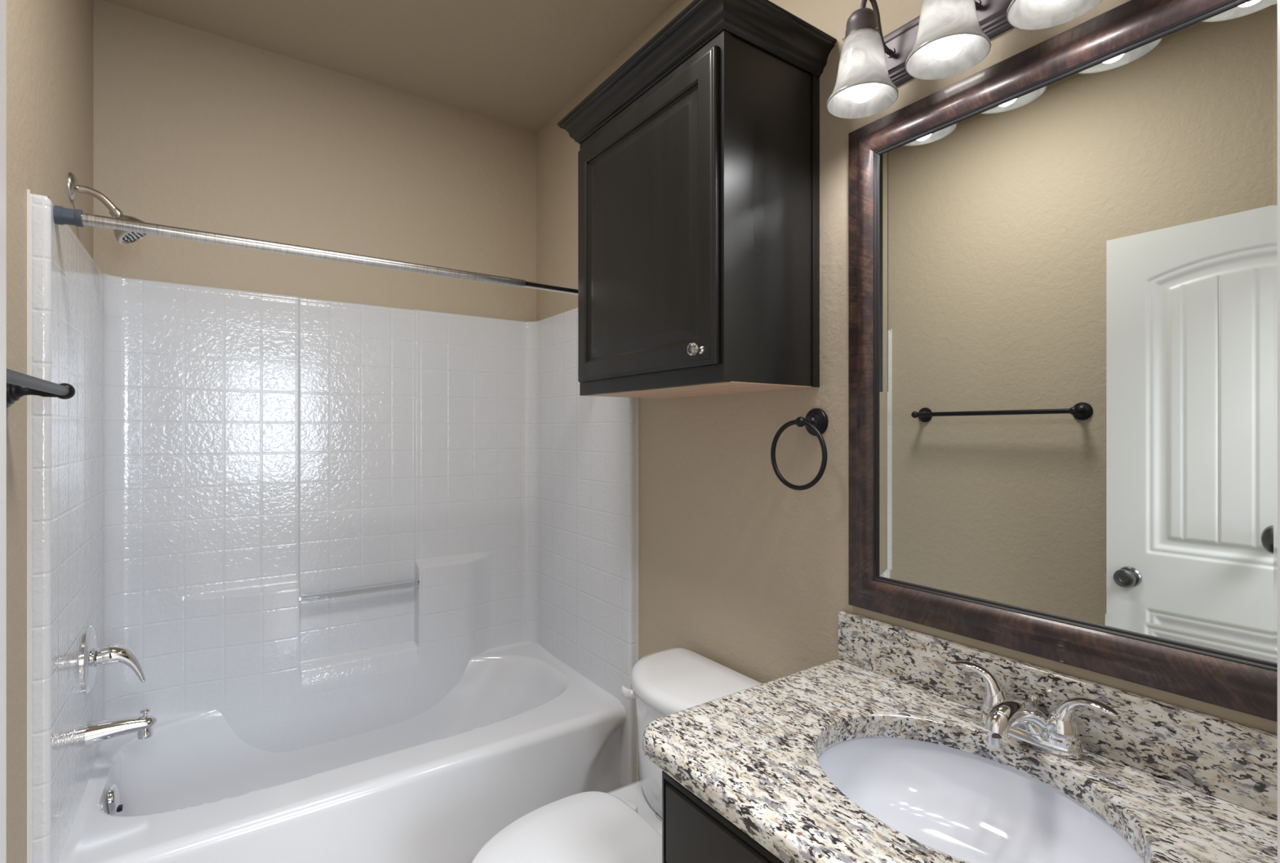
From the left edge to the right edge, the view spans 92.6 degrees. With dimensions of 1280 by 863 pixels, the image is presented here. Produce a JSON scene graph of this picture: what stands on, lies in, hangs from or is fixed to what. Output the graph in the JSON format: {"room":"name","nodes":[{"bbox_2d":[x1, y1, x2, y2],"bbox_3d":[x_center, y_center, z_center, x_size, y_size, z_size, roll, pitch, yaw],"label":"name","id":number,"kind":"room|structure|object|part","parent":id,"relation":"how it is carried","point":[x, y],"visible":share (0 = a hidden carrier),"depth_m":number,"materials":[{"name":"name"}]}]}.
{"room":"bathroom","nodes":[
{"label":"bathroom","id":0,"kind":"room"},
{"bbox_2d":[6,0,93,862],"bbox_3d":[-1.064,0.005,0.871,0.120,2.750,2.744,0,0,-35],"label":"wall","id":1,"kind":"structure","parent":0,"point":[50,42],"depth_m":1.23,"materials":[{"name":"beige paint"}]},
{"bbox_2d":[6,368,75,408],"bbox_3d":[-0.942,-0.076,0.886,0.098,0.068,0.693,0,0,-35],"label":"towel bar","id":2,"kind":"object","parent":1,"relation":"attached to","point":[19,384],"visible":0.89,"depth_m":1.10,"materials":[{"name":"black metal"}]},
{"bbox_3d":[-1.127,-0.076,1.138,0.081,0.068,0.068,0,0,-35],"label":"post","id":3,"kind":"part","parent":2,"relation":"part of","materials":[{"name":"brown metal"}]},
{"bbox_2d":[67,172,147,244],"bbox_3d":[-1.442,-0.604,1.671,0.169,0.169,0.088,0,0,-35],"label":"shower fixture","id":4,"kind":"object","parent":1,"relation":"attached to","point":[122,237],"visible":0.84,"depth_m":1.66,"materials":[{"name":"silver metal"}]},
{"bbox_3d":[-1.468,-0.626,1.659,0.090,0.064,0.020,0,0,-35],"label":"shower arm","id":5,"kind":"part","parent":4,"relation":"part of","materials":[{"name":"silver metal"}]},
{"bbox_2d":[93,0,536,321],"bbox_3d":[-1.135,0.005,2.418,1.524,2.750,0.120,0,0,-35],"label":"wall","id":6,"kind":"structure","parent":0,"point":[194,129],"depth_m":2.25,"materials":[{"name":"beige paint"}]},
{"bbox_2d":[101,0,677,132],"bbox_3d":[0.413,-1.420,0.282,5.000,0.100,5.394,0,0,-35],"label":"ceiling","id":7,"kind":"structure","parent":0,"point":[517,63],"depth_m":2.12,"materials":[{"name":"beige paint"}]},
{"bbox_2d":[536,0,1277,780],"bbox_3d":[0.287,0.005,1.807,0.120,2.750,2.744,0,0,-35],"label":"wall","id":8,"kind":"structure","parent":0,"point":[740,569],"depth_m":1.64,"materials":[{"name":"beige paint"}]},
{"bbox_2d":[556,0,836,398],"bbox_3d":[0.106,-0.517,1.642,0.365,0.820,0.732,0,0,-35],"label":"upper cabinet","id":9,"kind":"object","parent":8,"relation":"attached to","point":[699,154],"visible":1,"depth_m":1.43,"materials":[{"name":"brown wood"}]},
{"bbox_3d":[-0.008,-0.487,1.562,0.018,0.682,0.604,0,0,-35],"label":"door","id":10,"kind":"part","parent":9,"relation":"part of","materials":[{"name":"brown wood"}]},
{"bbox_3d":[0.008,-0.486,1.574,0.019,0.758,0.631,0,0,-35],"label":"frame","id":11,"kind":"part","parent":9,"relation":"part of","materials":[{"name":"brown wood"}]},
{"bbox_3d":[0.115,-0.178,1.325,0.018,0.028,0.029,0,0,-35],"label":"knob","id":12,"kind":"part","parent":9,"relation":"part of","materials":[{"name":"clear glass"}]},
{"bbox_3d":[0.107,-0.893,1.643,0.362,0.068,0.732,0,0,-35],"label":"crown moulding","id":13,"kind":"part","parent":9,"relation":"part of","materials":[{"name":"brown wood"}]},
{"bbox_3d":[0.128,-0.178,1.334,0.017,0.018,0.018,0,0,-35],"label":"knob","id":14,"kind":"part","parent":9,"relation":"part of","materials":[{"name":"silver metal"}]},
{"bbox_3d":[0.136,-0.113,1.663,0.292,0.012,0.623,0,0,-35],"label":"panel","id":15,"kind":"part","parent":9,"relation":"part of","materials":[{"name":"brown wood"}]},
{"bbox_2d":[770,408,828,490],"bbox_3d":[0.398,0.042,1.480,0.070,0.198,0.169,0,0,-35],"label":"towel ring","id":16,"kind":"object","parent":8,"relation":"attached to","point":[815,422],"visible":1,"depth_m":1.47,"materials":[{"name":"black metal"}]},
{"bbox_3d":[0.410,-0.023,1.478,0.053,0.068,0.068,0,0,-35],"label":"post","id":17,"kind":"part","parent":16,"relation":"part of","materials":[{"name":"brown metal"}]},
{"bbox_2d":[826,0,1102,119],"bbox_3d":[0.627,-0.785,1.040,0.194,0.230,0.676,0,0,-35],"label":"vanity light","id":18,"kind":"object","parent":8,"relation":"attached to","point":[948,38],"visible":1,"depth_m":1.15,"materials":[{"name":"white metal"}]},
{"bbox_3d":[0.451,-0.716,1.245,0.065,0.088,0.065,0,0,-35],"label":"bulb","id":19,"kind":"part","parent":18,"relation":"part of","materials":[{"name":"white glass"}]},
{"bbox_3d":[0.451,-0.738,1.245,0.138,0.134,0.138,0,0,-35],"label":"lamp shade","id":20,"kind":"part","parent":18,"relation":"part of","materials":[{"name":"white glass"}]},
{"bbox_3d":[0.493,-0.850,1.274,0.108,0.100,0.010,0,0,-35],"label":"arm","id":21,"kind":"part","parent":18,"relation":"part of","materials":[{"name":"brown metal"}]},
{"bbox_3d":[0.552,-0.716,1.100,0.065,0.088,0.065,0,0,-35],"label":"bulb","id":22,"kind":"part","parent":18,"relation":"part of","materials":[{"name":"white glass"}]},
{"bbox_3d":[0.552,-0.738,1.100,0.138,0.134,0.138,0,0,-35],"label":"lamp shade","id":23,"kind":"part","parent":18,"relation":"part of","materials":[{"name":"white glass"}]},
{"bbox_3d":[0.704,-0.802,1.080,0.023,0.120,0.655,0,0,-35],"label":"plate","id":24,"kind":"part","parent":18,"relation":"part of","materials":[{"name":"brown metal"}]},
{"bbox_3d":[0.652,-0.716,0.955,0.065,0.088,0.065,0,0,-35],"label":"bulb","id":25,"kind":"part","parent":18,"relation":"part of","materials":[{"name":"white glass"}]},
{"bbox_3d":[0.652,-0.738,0.955,0.138,0.134,0.138,0,0,-35],"label":"lamp shade","id":26,"kind":"part","parent":18,"relation":"part of","materials":[{"name":"white glass"}]},
{"bbox_2d":[838,610,1277,819],"bbox_3d":[0.699,0.472,1.089,0.020,0.111,0.818,0,0,-35],"label":"backsplash","id":27,"kind":"structure","parent":8,"relation":"attached to","point":[1234,762],"depth_m":0.99,"materials":[{"name":"beige stone"}]},
{"bbox_2d":[848,0,1277,721],"bbox_3d":[0.700,-0.143,1.078,0.032,1.081,0.788,0,0,-35],"label":"framed mirror","id":28,"kind":"object","parent":8,"relation":"attached to","point":[1063,252],"visible":1,"depth_m":1.02,"materials":[{"name":"brown wood"}]},
{"bbox_3d":[0.413,1.430,0.282,5.000,0.100,5.394,0,0,-35],"label":"floor","id":29,"kind":"structure","parent":0,"visible":0},
{"bbox_2d":[26,189,638,862],"bbox_3d":[-0.866,0.442,2.029,1.524,1.877,0.826,0,0,-35],"label":"shower","id":30,"kind":"object","parent":29,"relation":"on","point":[370,573],"visible":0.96,"depth_m":2.12,"materials":[{"name":"white plastic"}]},
{"bbox_2d":[81,624,146,693],"bbox_3d":[-1.436,0.612,1.681,0.123,0.178,0.178,0,0,-35],"label":"shower valve","id":31,"kind":"object","parent":30,"relation":"attached to","point":[92,656],"visible":1,"depth_m":1.65,"materials":[{"name":"silver metal"}]},
{"bbox_3d":[-1.465,0.612,1.662,0.018,0.038,0.038,0,0,-35],"label":"stem","id":32,"kind":"part","parent":31,"relation":"part of","materials":[{"name":"silver metal"}]},
{"bbox_3d":[-1.424,0.642,1.690,0.094,0.118,0.054,0,0,-35],"label":"lever","id":33,"kind":"part","parent":31,"relation":"part of","materials":[{"name":"silver metal"}]},
{"bbox_2d":[107,783,122,814],"bbox_3d":[-1.426,0.999,1.664,0.028,0.078,0.078,0,0,-35],"label":"overflow plate","id":34,"kind":"object","parent":30,"relation":"attached to","point":[113,796],"visible":0.99,"depth_m":1.64,"materials":[{"name":"silver metal"}]},
{"bbox_2d":[84,707,157,746],"bbox_3d":[-1.427,0.816,1.688,0.150,0.077,0.068,0,0,-35],"label":"tub spout","id":35,"kind":"object","parent":30,"relation":"attached to","point":[99,730],"visible":1,"depth_m":1.67,"materials":[{"name":"silver metal"}]},
{"bbox_3d":[-1.387,0.790,1.716,0.024,0.027,0.024,0,0,-35],"label":"diverter knob","id":36,"kind":"part","parent":35,"relation":"part of","materials":[{"name":"silver metal"}]},
{"bbox_2d":[53,205,577,294],"bbox_3d":[-0.661,-0.467,1.732,1.456,0.039,0.039,0,0,-35],"label":"shower rod","id":37,"kind":"object","parent":30,"relation":"attached to","point":[62,215],"visible":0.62,"depth_m":1.54,"materials":[{"name":"metal"}]},
{"bbox_2d":[58,641,626,862],"bbox_3d":[-0.864,1.153,2.026,1.460,0.455,0.774,0,0,-35],"label":"bathtub","id":38,"kind":"object","parent":30,"relation":"in","point":[427,760],"depth_m":1.95,"materials":[{"name":"white"}]},
{"bbox_2d":[471,647,761,862],"bbox_3d":[-0.058,1.018,1.487,0.774,0.725,0.478,0,0,-35],"label":"toilet","id":39,"kind":"object","parent":29,"relation":"on","point":[624,824],"visible":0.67,"depth_m":1.53,"materials":[{"name":"white ceramic"}]},
{"bbox_3d":[-0.173,0.964,1.402,0.443,0.016,0.376,0,0,-35],"label":"seat lid","id":40,"kind":"part","parent":39,"relation":"part of","materials":[{"name":"white plastic"}]},
{"bbox_3d":[-0.033,0.728,1.706,0.056,0.027,0.027,0,0,34],"label":"flush lever","id":41,"kind":"part","parent":39,"relation":"part of","materials":[{"name":"white plastic"}]},
{"bbox_3d":[-0.085,1.185,1.468,0.708,0.391,0.368,0,0,-35],"label":"bowl","id":42,"kind":"part","parent":39,"relation":"part of","materials":[{"name":"white ceramic"}]},
{"bbox_3d":[0.145,0.844,1.627,0.262,0.282,0.448,0,0,-35],"label":"tank","id":43,"kind":"part","parent":39,"relation":"part of","materials":[{"name":"white ceramic"}]},
{"bbox_3d":[0.143,0.680,1.626,0.285,0.050,0.478,0,0,-35],"label":"tank lid","id":44,"kind":"part","parent":39,"relation":"part of","materials":[{"name":"white ceramic"}]},
{"bbox_2d":[662,770,784,862],"bbox_3d":[0.472,0.974,0.904,0.602,0.812,0.775,0,0,-35],"label":"vanity cabinet","id":45,"kind":"object","parent":29,"relation":"on","point":[693,831],"visible":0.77,"depth_m":0.98,"materials":[{"name":"brown wood"}]},
{"bbox_2d":[642,610,1277,862],"bbox_3d":[0.460,0.492,0.931,0.592,0.151,0.830,0,0,-35],"label":"countertop","id":46,"kind":"structure","parent":45,"relation":"on","point":[1180,784],"depth_m":0.96,"materials":[{"name":"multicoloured stone"}]},
{"bbox_2d":[817,736,1144,862],"bbox_3d":[0.483,0.634,0.927,0.424,0.151,0.518,0,0,-35],"label":"sink","id":47,"kind":"object","parent":46,"relation":"in","point":[963,805],"visible":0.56,"depth_m":1.05,"materials":[{"name":"white ceramic"}]},
{"bbox_2d":[951,660,1119,759],"bbox_3d":[0.662,0.477,1.049,0.195,0.101,0.186,0,0,12],"label":"sink faucet","id":48,"kind":"object","parent":46,"relation":"on","point":[1020,720],"visible":1,"depth_m":1.00,"materials":[{"name":"silver metal"}]},
{"bbox_3d":[0.621,0.458,1.119,0.039,0.063,0.096,0,0,-35],"label":"lever","id":49,"kind":"part","parent":48,"relation":"part of","materials":[{"name":"silver metal"}]},
{"bbox_3d":[0.639,0.484,1.094,0.052,0.055,0.052,0,0,-35],"label":"handle","id":50,"kind":"part","parent":48,"relation":"part of","materials":[{"name":"silver metal"}]},
{"bbox_3d":[0.627,0.485,1.024,0.158,0.078,0.080,0,0,-35],"label":"spout","id":51,"kind":"part","parent":48,"relation":"part of","materials":[{"name":"silver metal"}]},
{"bbox_3d":[0.686,0.483,1.065,0.019,0.053,0.019,0,0,-35],"label":"lift rod","id":52,"kind":"part","parent":48,"relation":"part of","materials":[{"name":"silver metal"}]},
{"bbox_3d":[0.697,0.484,1.010,0.052,0.055,0.052,0,0,-35],"label":"handle","id":53,"kind":"part","parent":48,"relation":"part of","materials":[{"name":"silver metal"}]},
{"bbox_3d":[0.714,0.458,0.985,0.039,0.063,0.096,0,0,-35],"label":"lever","id":54,"kind":"part","parent":48,"relation":"part of","materials":[{"name":"silver metal"}]},
{"bbox_3d":[0.350,0.005,0.273,1.524,2.750,0.120,0,0,-35],"label":"wall","id":55,"kind":"structure","parent":0,"visible":0},
{"bbox_2d":[0,0,6,862],"bbox_3d":[-0.397,0.352,0.277,0.140,2.031,0.764,0,0,-35],"label":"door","id":56,"kind":"structure","parent":55,"relation":"in","point":[2,2],"depth_m":0.58,"materials":[{"name":"white paint"}]},
{"bbox_2d":[1277,0,1279,862],"bbox_3d":[0.482,0.322,0.447,0.057,2.117,0.016,0,0,-35],"label":"trim","id":57,"kind":"structure","parent":55,"relation":"attached to","point":[1278,1],"depth_m":0.44,"materials":[{"name":"white"}]}
]}

